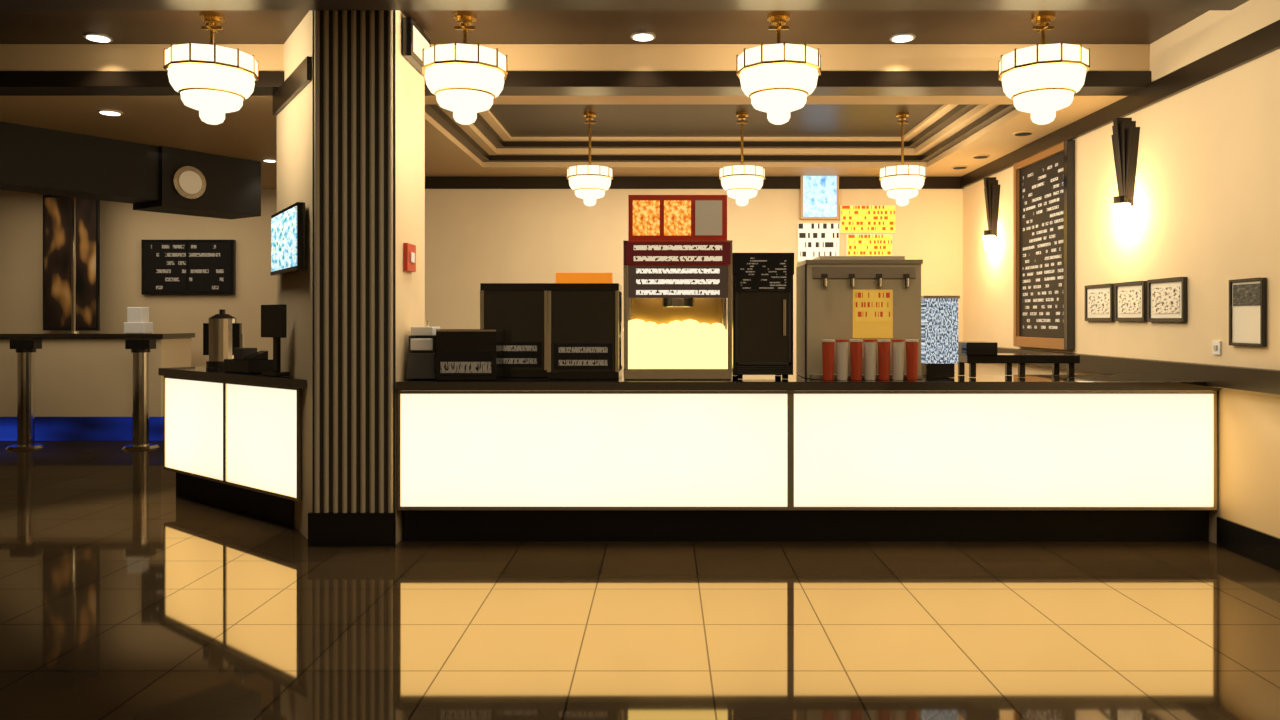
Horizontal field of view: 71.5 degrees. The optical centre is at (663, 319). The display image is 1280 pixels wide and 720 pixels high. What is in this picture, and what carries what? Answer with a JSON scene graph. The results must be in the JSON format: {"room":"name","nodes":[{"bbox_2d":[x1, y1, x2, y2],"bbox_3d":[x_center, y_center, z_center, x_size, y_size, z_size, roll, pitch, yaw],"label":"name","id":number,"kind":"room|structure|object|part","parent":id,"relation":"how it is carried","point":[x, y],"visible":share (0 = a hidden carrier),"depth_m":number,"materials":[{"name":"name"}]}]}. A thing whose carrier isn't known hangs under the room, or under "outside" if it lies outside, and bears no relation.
{"room":"movie theater lobby","nodes":[
{"label":"movie theater lobby","id":0,"kind":"room"},
{"bbox_2d":[0,121,260,218],"bbox_3d":[-5.804,-1.465,8.514,2.603,0.610,3.504,0,0,0],"label":"ceiling bulkhead","id":1,"kind":"object","parent":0,"point":[36,160],"depth_m":8.79,"materials":[{"name":"black paint"}]},
{"bbox_2d":[172,166,205,198],"bbox_3d":[-4.936,-1.430,9.249,0.040,0.340,0.340,0,0,34],"label":"round speaker","id":2,"kind":"object","parent":1,"relation":"attached to","point":[188,182],"visible":1,"depth_m":9.23,"materials":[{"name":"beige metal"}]},
{"bbox_2d":[0,189,276,366],"bbox_3d":[-8.700,-0.350,12.075,10.600,3.700,0.150,0,0,0],"label":"wall","id":3,"kind":"structure","parent":0,"point":[123,228],"depth_m":12.00,"materials":[{"name":"beige paint"}]},
{"bbox_2d":[43,195,99,330],"bbox_3d":[-7.847,-0.765,11.763,0.900,1.810,0.034,0,0,14],"label":"poster","id":4,"kind":"object","parent":3,"relation":"attached to","point":[57,210],"visible":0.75,"depth_m":11.75,"materials":[{"name":"black paper"}]},
{"bbox_2d":[141,240,235,294],"bbox_3d":[-6.400,-0.710,11.967,1.240,0.740,0.065,0,0,0],"label":"menu sign","id":5,"kind":"object","parent":3,"relation":"attached to","point":[168,267],"visible":1,"depth_m":11.94,"materials":[{"name":"black"}]},
{"bbox_2d":[0,96,1126,188],"bbox_3d":[-5.150,-1.985,9.510,17.700,0.430,4.980,0,0,0],"label":"ceiling","id":6,"kind":"structure","parent":0,"point":[250,132],"depth_m":8.26,"materials":[{"name":"beige paint"}]},
{"bbox_2d":[97,109,122,115],"bbox_3d":[-4.710,-1.762,7.560,0.188,0.016,0.188,0,0,0],"label":"recessed light","id":7,"kind":"object","parent":6,"relation":"in","point":[101,111],"visible":1,"depth_m":7.52,"materials":[{"name":"white glass"}]},
{"bbox_2d":[262,159,276,161],"bbox_3d":[-4.360,-1.762,9.830,0.150,0.016,0.150,0,0,0],"label":"recessed light","id":8,"kind":"object","parent":6,"relation":"in","point":[265,160],"visible":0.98,"depth_m":9.79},
{"bbox_2d":[0,44,1150,95],"bbox_3d":[-5.150,-1.985,6.883,17.700,0.430,0.275,0,0,0],"label":"fascia beam","id":9,"kind":"structure","parent":6,"relation":"attached to","point":[25,69],"depth_m":6.77,"materials":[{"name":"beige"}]},
{"bbox_2d":[567,111,612,205],"bbox_3d":[-0.730,-1.581,8.760,0.460,0.918,0.460,0,0,0],"label":"chandelier","id":10,"kind":"object","parent":6,"relation":"hanging from","point":[589,182],"visible":1,"depth_m":8.62,"materials":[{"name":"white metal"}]},
{"bbox_3d":[-0.730,-1.306,8.760,0.445,0.368,0.445,0,0,0],"label":"glass","id":11,"kind":"part","parent":10,"relation":"part of","materials":[{"name":"white glass"}]},
{"bbox_2d":[425,104,1015,161],"bbox_3d":[0.475,-1.990,8.800,5.150,0.320,3.000,0,0,0],"label":"ceiling tray","id":12,"kind":"object","parent":6,"relation":"attached to","point":[502,132],"depth_m":9.52,"materials":[{"name":"beige paint"}]},
{"bbox_2d":[719,111,764,205],"bbox_3d":[0.770,-1.581,8.760,0.460,0.918,0.460,0,0,0],"label":"chandelier","id":13,"kind":"object","parent":6,"relation":"hanging from","point":[741,183],"visible":1,"depth_m":8.62,"materials":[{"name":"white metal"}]},
{"bbox_3d":[0.770,-1.306,8.760,0.445,0.368,0.445,0,0,0],"label":"glass","id":14,"kind":"part","parent":13,"relation":"part of","materials":[{"name":"white glass"}]},
{"bbox_2d":[879,112,925,205],"bbox_3d":[2.350,-1.581,8.760,0.460,0.918,0.460,0,0,0],"label":"chandelier","id":15,"kind":"object","parent":6,"relation":"hanging from","point":[902,182],"visible":1,"depth_m":8.63,"materials":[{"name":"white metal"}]},
{"bbox_3d":[2.350,-1.306,8.760,0.445,0.368,0.445,0,0,0],"label":"glass","id":16,"kind":"part","parent":15,"relation":"part of","materials":[{"name":"white glass"}]},
{"bbox_2d":[951,166,967,168],"bbox_3d":[3.420,-1.762,10.280,0.188,0.016,0.188,0,0,0],"label":"recessed light","id":17,"kind":"object","parent":6,"relation":"in","point":[953,167],"visible":1,"depth_m":10.23,"materials":[{"name":"black"}]},
{"bbox_2d":[972,154,989,158],"bbox_3d":[3.420,-1.762,9.600,0.188,0.016,0.188,0,0,0],"label":"recessed light","id":18,"kind":"object","parent":6,"relation":"in","point":[983,155],"visible":1,"depth_m":9.56,"materials":[{"name":"black"}]},
{"bbox_2d":[1013,131,1033,135],"bbox_3d":[3.400,-1.762,8.410,0.188,0.016,0.188,0,0,0],"label":"recessed light","id":19,"kind":"object","parent":6,"relation":"in","point":[1020,133],"visible":1,"depth_m":8.36,"materials":[{"name":"black"}]},
{"bbox_2d":[0,10,1208,43],"bbox_3d":[-5.150,-2.150,1.885,17.700,0.100,9.770,0,0,0],"label":"ceiling","id":20,"kind":"structure","parent":0,"point":[16,26],"depth_m":6.34,"materials":[{"name":"brown paint"}]},
{"bbox_2d":[83,33,112,42],"bbox_3d":[-4.200,-2.092,6.600,0.188,0.016,0.188,0,0,0],"label":"recessed light","id":21,"kind":"object","parent":20,"relation":"in","point":[95,37],"visible":1,"depth_m":6.58,"materials":[{"name":"silver metal"}]},
{"bbox_2d":[163,11,258,124],"bbox_3d":[-3.110,-1.724,6.120,0.590,0.752,0.590,0,0,0],"label":"chandelier","id":22,"kind":"object","parent":20,"relation":"hanging from","point":[213,80],"visible":1,"depth_m":5.95,"materials":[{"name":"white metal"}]},
{"bbox_3d":[-3.110,-1.584,6.120,0.570,0.472,0.570,0,0,0],"label":"glass","id":23,"kind":"part","parent":22,"relation":"part of","materials":[{"name":"white glass"}]},
{"bbox_2d":[422,11,507,124],"bbox_3d":[-1.370,-1.724,6.120,0.590,0.752,0.590,0,0,0],"label":"chandelier","id":24,"kind":"object","parent":20,"relation":"hanging from","point":[465,79],"visible":1,"depth_m":5.94,"materials":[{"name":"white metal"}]},
{"bbox_3d":[-1.370,-1.584,6.120,0.570,0.472,0.570,0,0,0],"label":"glass","id":25,"kind":"part","parent":24,"relation":"part of","materials":[{"name":"white glass"}]},
{"bbox_2d":[0,0,1248,9],"bbox_3d":[-5.150,-2.110,5.650,17.700,0.180,0.300,0,0,0],"label":"beam","id":26,"kind":"structure","parent":20,"relation":"attached to","point":[4,4],"depth_m":5.69,"materials":[{"name":"black wood"}]},
{"bbox_2d":[630,32,655,40],"bbox_3d":[-0.155,-2.092,6.570,0.188,0.016,0.188,0,0,0],"label":"recessed light","id":27,"kind":"object","parent":20,"relation":"in","point":[637,36],"visible":1,"depth_m":6.54,"materials":[{"name":"silver metal"}]},
{"bbox_2d":[736,11,820,124],"bbox_3d":[0.790,-1.724,6.120,0.590,0.752,0.590,0,0,0],"label":"chandelier","id":28,"kind":"object","parent":20,"relation":"hanging from","point":[778,79],"visible":1,"depth_m":5.94,"materials":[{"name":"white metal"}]},
{"bbox_3d":[0.790,-1.584,6.120,0.570,0.472,0.570,0,0,0],"label":"glass","id":29,"kind":"part","parent":28,"relation":"part of","materials":[{"name":"white glass"}]},
{"bbox_2d":[889,33,915,42],"bbox_3d":[1.770,-2.092,6.600,0.188,0.016,0.188,0,0,0],"label":"recessed light","id":30,"kind":"object","parent":20,"relation":"in","point":[902,37],"visible":1,"depth_m":6.57,"materials":[{"name":"silver metal"}]},
{"bbox_2d":[998,11,1089,124],"bbox_3d":[2.610,-1.724,6.120,0.590,0.752,0.590,0,0,0],"label":"chandelier","id":31,"kind":"object","parent":20,"relation":"hanging from","point":[1042,80],"visible":1,"depth_m":5.95,"materials":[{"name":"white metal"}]},
{"bbox_3d":[2.610,-1.584,6.120,0.570,0.472,0.570,0,0,0],"label":"glass","id":32,"kind":"part","parent":31,"relation":"part of","materials":[{"name":"white glass"}]},
{"bbox_2d":[0,440,1279,719],"bbox_3d":[-5.050,1.530,4.600,17.900,0.060,15.200,0,0,0],"label":"floor","id":33,"kind":"structure","parent":0,"point":[124,596],"depth_m":4.38,"materials":[{"name":"tile"}]},
{"bbox_2d":[5,339,45,449],"bbox_3d":[-7.500,0.865,10.450,0.400,1.270,0.400,0,0,0],"label":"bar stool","id":34,"kind":"object","parent":33,"relation":"on","point":[25,349],"visible":1,"depth_m":10.38,"materials":[{"name":"silver metal"}]},
{"bbox_2d":[0,333,194,440],"bbox_3d":[-8.340,0.835,11.340,4.320,1.330,0.760,0,0,0],"label":"counter","id":35,"kind":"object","parent":33,"relation":"on","point":[83,381],"depth_m":11.00,"materials":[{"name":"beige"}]},
{"bbox_2d":[68,197,78,332],"bbox_3d":[-7.470,-0.756,11.250,0.120,1.848,0.117,0,0,0],"label":"trim strip","id":36,"kind":"object","parent":35,"relation":"on","point":[73,199],"visible":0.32,"depth_m":11.23,"materials":[{"name":"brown metal"}]},
{"bbox_2d":[124,307,152,332],"bbox_3d":[-6.620,0.003,11.200,0.260,0.330,0.200,0,0,0],"label":"napkin stack","id":37,"kind":"object","parent":35,"relation":"on","point":[137,317],"visible":1,"depth_m":11.12,"materials":[{"name":"white paper"}]},
{"bbox_2d":[121,339,159,449],"bbox_3d":[-6.150,0.865,10.450,0.400,1.270,0.400,0,0,0],"label":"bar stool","id":38,"kind":"object","parent":33,"relation":"on","point":[140,348],"visible":1,"depth_m":10.38,"materials":[{"name":"silver metal"}]},
{"bbox_2d":[158,366,306,526],"bbox_3d":[-3.142,0.955,7.121,2.369,1.090,0.750,0,0,39],"label":"counter","id":39,"kind":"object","parent":33,"relation":"on","point":[232,440],"depth_m":6.82,"materials":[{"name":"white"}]},
{"bbox_2d":[203,309,241,366],"bbox_3d":[-3.873,0.158,7.799,0.260,0.500,0.258,0,0,44],"label":"urn","id":40,"kind":"object","parent":39,"relation":"on","point":[221,335],"visible":0.83,"depth_m":7.72,"materials":[{"name":"silver metal"}]},
{"bbox_3d":[-3.399,0.870,6.905,1.676,0.756,1.336,0,0,0],"label":"glow panel","id":41,"kind":"part","parent":39,"relation":"part of","materials":[{"name":"white plastic"}]},
{"bbox_2d":[224,334,272,372],"bbox_3d":[-3.254,0.258,6.987,0.400,0.300,0.220,0,0,39],"label":"cash register","id":42,"kind":"object","parent":39,"relation":"on","point":[246,360],"visible":0.95,"depth_m":6.89,"materials":[{"name":"black plastic"}]},
{"bbox_2d":[261,304,289,376],"bbox_3d":[-2.848,0.148,6.510,0.310,0.520,0.100,0,0,38],"label":"terminal","id":43,"kind":"object","parent":39,"relation":"on","point":[273,317],"visible":1,"depth_m":6.48,"materials":[{"name":"black plastic"}]},
{"bbox_2d":[277,10,424,545],"bbox_3d":[-2.420,-0.325,6.445,1.260,3.650,1.110,0,0,0],"label":"pier","id":44,"kind":"object","parent":33,"relation":"on","point":[351,143],"visible":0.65,"depth_m":5.92,"materials":[{"name":"brown"}]},
{"bbox_2d":[270,202,304,275],"bbox_3d":[-2.721,-0.570,6.437,0.076,0.460,0.950,0,0,-34],"label":"screen","id":45,"kind":"object","parent":44,"relation":"attached to","point":[288,224],"visible":1,"depth_m":6.25,"materials":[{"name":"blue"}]},
{"bbox_2d":[273,56,311,115],"bbox_3d":[-2.723,-1.690,6.482,0.030,0.160,1.226,0,0,-34],"label":"crown molding","id":46,"kind":"structure","parent":44,"relation":"attached to","point":[301,76],"depth_m":6.35,"materials":[{"name":"black wood"}]},
{"bbox_2d":[403,243,415,271],"bbox_3d":[-1.770,-0.435,6.205,0.040,0.190,0.210,0,0,0],"label":"fire alarm","id":47,"kind":"object","parent":44,"relation":"attached to","point":[409,250],"visible":1,"depth_m":6.15,"materials":[{"name":"red plastic"}]},
{"bbox_2d":[403,17,429,75],"bbox_3d":[-1.747,-1.950,6.300,0.062,0.300,0.500,0,0,0],"label":"exit sign","id":48,"kind":"object","parent":44,"relation":"attached to","point":[415,39],"visible":0.9,"depth_m":6.13,"materials":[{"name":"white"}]},
{"bbox_2d":[396,375,1219,540],"bbox_3d":[0.955,0.955,6.285,5.476,1.090,0.770,0,0,0],"label":"counter","id":49,"kind":"object","parent":33,"relation":"on","point":[752,457],"depth_m":5.94,"materials":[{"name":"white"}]},
{"bbox_2d":[406,321,439,378],"bbox_3d":[-1.665,0.208,6.230,0.190,0.400,0.339,0,0,0],"label":"caddy","id":50,"kind":"object","parent":49,"relation":"on","point":[421,358],"visible":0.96,"depth_m":6.10,"materials":[{"name":"black plastic"}]},
{"bbox_2d":[436,329,503,379],"bbox_3d":[-1.345,0.235,6.178,0.410,0.345,0.285,0,0,0],"label":"rack","id":51,"kind":"object","parent":49,"relation":"on","point":[461,354],"visible":1,"depth_m":6.04,"materials":[{"name":"black metal"}]},
{"bbox_2d":[480,283,546,376],"bbox_3d":[-1.070,0.073,6.490,0.484,0.670,0.304,0,0,0],"label":"case","id":52,"kind":"object","parent":49,"relation":"on","point":[520,309],"visible":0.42,"depth_m":6.35,"materials":[{"name":"black metal"}]},
{"bbox_2d":[547,273,621,378],"bbox_3d":[-0.555,0.041,6.325,0.494,0.735,0.454,0,0,0],"label":"case","id":53,"kind":"object","parent":49,"relation":"on","point":[584,310],"visible":1,"depth_m":6.11,"materials":[{"name":"black metal"}]},
{"bbox_2d":[623,195,731,379],"bbox_3d":[0.089,-0.227,6.349,0.758,1.270,0.547,0,0,0],"label":"machine","id":54,"kind":"object","parent":49,"relation":"on","point":[677,252],"visible":1,"depth_m":6.10,"materials":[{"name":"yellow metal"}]},
{"bbox_2d":[732,253,793,378],"bbox_3d":[0.682,-0.027,6.343,0.425,0.870,0.515,0,0,0],"label":"cooler","id":55,"kind":"object","parent":49,"relation":"on","point":[762,283],"visible":0.98,"depth_m":6.12,"materials":[{"name":"black metal"}]},
{"bbox_3d":[0.955,0.870,5.954,5.426,0.756,0.023,0,0,0],"label":"glow panel","id":56,"kind":"part","parent":49,"relation":"part of","materials":[{"name":"white plastic"}]},
{"bbox_2d":[796,256,922,378],"bbox_3d":[1.399,-0.021,6.381,0.822,0.862,0.522,0,0,0],"label":"dispenser","id":57,"kind":"object","parent":49,"relation":"on","point":[838,297],"visible":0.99,"depth_m":6.22,"materials":[{"name":"grey metal"}]},
{"bbox_2d":[822,339,918,379],"bbox_3d":[1.405,0.271,6.060,0.660,0.275,0.090,0,0,0],"label":"paper cups","id":58,"kind":"object","parent":49,"relation":"on","point":[828,345],"visible":1,"depth_m":6.03,"materials":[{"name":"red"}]},
{"bbox_2d":[921,296,959,377],"bbox_3d":[1.960,0.118,6.400,0.260,0.580,0.260,0,0,0],"label":"display","id":59,"kind":"object","parent":49,"relation":"on","point":[939,314],"visible":0.76,"depth_m":6.28,"materials":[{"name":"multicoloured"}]},
{"bbox_2d":[958,341,1079,376],"bbox_3d":[2.540,0.283,6.450,0.820,0.250,0.380,0,0,0],"label":"table","id":60,"kind":"object","parent":49,"relation":"on","point":[971,352],"visible":0.94,"depth_m":6.30,"materials":[{"name":"black"}]},
{"bbox_2d":[425,189,962,374],"bbox_3d":[0.150,-0.350,11.575,7.100,3.700,1.150,0,0,0],"label":"wall","id":61,"kind":"structure","parent":0,"point":[473,237],"depth_m":11.00,"materials":[{"name":"beige paint"}]},
{"bbox_2d":[425,177,963,188],"bbox_3d":[0.225,-1.695,10.982,6.950,0.150,0.035,0,0,0],"label":"crown molding","id":62,"kind":"structure","parent":61,"relation":"attached to","point":[430,182],"depth_m":10.96,"materials":[{"name":"black wood"}]},
{"bbox_2d":[797,223,839,261],"bbox_3d":[1.910,-0.960,10.985,0.520,0.480,0.030,0,0,0],"label":"poster","id":63,"kind":"object","parent":61,"relation":"attached to","point":[814,240],"visible":0.79,"depth_m":10.97,"materials":[{"name":"beige paper"}]},
{"bbox_2d":[800,176,838,219],"bbox_3d":[1.915,-1.520,10.960,0.470,0.560,0.080,0,0,0],"label":"sign","id":64,"kind":"object","parent":61,"relation":"attached to","point":[819,195],"visible":0.82,"depth_m":10.92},
{"bbox_2d":[839,205,895,233],"bbox_3d":[2.515,-1.245,10.985,0.690,0.350,0.030,0,0,0],"label":"poster","id":65,"kind":"object","parent":61,"relation":"attached to","point":[853,219],"visible":1,"depth_m":10.97,"materials":[{"name":"yellow paper"}]},
{"bbox_2d":[846,234,891,255],"bbox_3d":[2.535,-0.880,10.985,0.570,0.360,0.030,0,0,0],"label":"poster","id":66,"kind":"object","parent":61,"relation":"attached to","point":[856,244],"visible":0.64,"depth_m":10.97,"materials":[{"name":"yellow paper"}]},
{"bbox_2d":[963,0,1279,543],"bbox_3d":[3.775,-0.350,4.075,0.150,3.700,14.150,0,0,0],"label":"wall","id":67,"kind":"structure","parent":0,"point":[1205,210],"depth_m":6.15,"materials":[{"name":"beige paint"}]},
{"bbox_2d":[983,177,999,250],"bbox_3d":[3.631,-1.179,9.930,0.138,0.822,0.308,0,0,0],"label":"sconce","id":68,"kind":"object","parent":67,"relation":"attached to","point":[991,187],"visible":1,"depth_m":9.87,"materials":[{"name":"brown metal"}]},
{"bbox_3d":[3.630,-0.854,9.930,0.136,0.172,0.133,0,0,0],"label":"bulb","id":69,"kind":"part","parent":68,"relation":"part of","materials":[{"name":"white glass"}]},
{"bbox_2d":[1013,140,1074,349],"bbox_3d":[3.665,-0.676,8.620,0.070,1.897,1.240,0,0,0],"label":"sign","id":70,"kind":"object","parent":67,"relation":"attached to","point":[1043,181],"visible":1,"depth_m":8.54,"materials":[{"name":"black"}]},
{"bbox_2d":[1085,283,1114,320],"bbox_3d":[3.687,-0.145,7.525,0.033,0.314,0.470,0,0,0],"label":"picture frame","id":71,"kind":"object","parent":67,"relation":"attached to","point":[1099,298],"visible":1,"depth_m":7.51,"materials":[{"name":"black"}]},
{"bbox_2d":[961,20,1279,187],"bbox_3d":[3.683,-1.710,4.000,0.035,0.160,14.000,0,0,0],"label":"crown molding","id":72,"kind":"structure","parent":67,"relation":"attached to","point":[1265,40],"depth_m":6.58,"materials":[{"name":"black wood"}]},
{"bbox_2d":[1111,118,1139,225],"bbox_3d":[3.631,-1.174,7.060,0.138,0.852,0.308,0,0,0],"label":"sconce","id":73,"kind":"object","parent":67,"relation":"attached to","point":[1125,137],"visible":1,"depth_m":7.01,"materials":[{"name":"brown metal"}]},
{"bbox_3d":[3.630,-0.834,7.060,0.136,0.172,0.133,0,0,0],"label":"bulb","id":74,"kind":"part","parent":73,"relation":"part of","materials":[{"name":"white glass"}]},
{"bbox_2d":[1114,281,1146,321],"bbox_3d":[3.687,-0.145,7.022,0.033,0.314,0.445,0,0,0],"label":"picture frame","id":75,"kind":"object","parent":67,"relation":"attached to","point":[1130,298],"visible":1,"depth_m":7.00,"materials":[{"name":"black"}]},
{"bbox_2d":[998,347,1279,394],"bbox_3d":[3.630,0.365,3.810,0.140,0.190,13.620,0,0,0],"label":"trim","id":76,"kind":"structure","parent":67,"relation":"attached to","point":[1259,380],"depth_m":6.17,"materials":[{"name":"black"}]},
{"bbox_2d":[1147,277,1187,321],"bbox_3d":[3.687,-0.145,6.518,0.033,0.324,0.475,0,0,0],"label":"picture frame","id":77,"kind":"object","parent":67,"relation":"attached to","point":[1167,298],"visible":1,"depth_m":6.49,"materials":[{"name":"black"}]},
{"bbox_2d":[1212,341,1221,354],"bbox_3d":[3.690,0.185,5.940,0.020,0.090,0.080,0,0,0],"label":"switch plate","id":78,"kind":"object","parent":67,"relation":"attached to","point":[1216,345],"visible":1,"depth_m":5.92,"materials":[{"name":"white plastic"}]},
{"bbox_2d":[1229,277,1266,346],"bbox_3d":[3.687,-0.048,5.617,0.033,0.429,0.325,0,0,0],"label":"framed picture","id":79,"kind":"object","parent":67,"relation":"attached to","point":[1247,297],"visible":1,"depth_m":5.60,"materials":[{"name":"black"}]},
{"bbox_2d":[1217,517,1279,570],"bbox_3d":[3.690,1.405,1.460,0.020,0.190,8.920,0,0,0],"label":"baseboard","id":80,"kind":"structure","parent":67,"relation":"attached to","point":[1256,545],"depth_m":5.59,"materials":[{"name":"black wood"}]}
]}

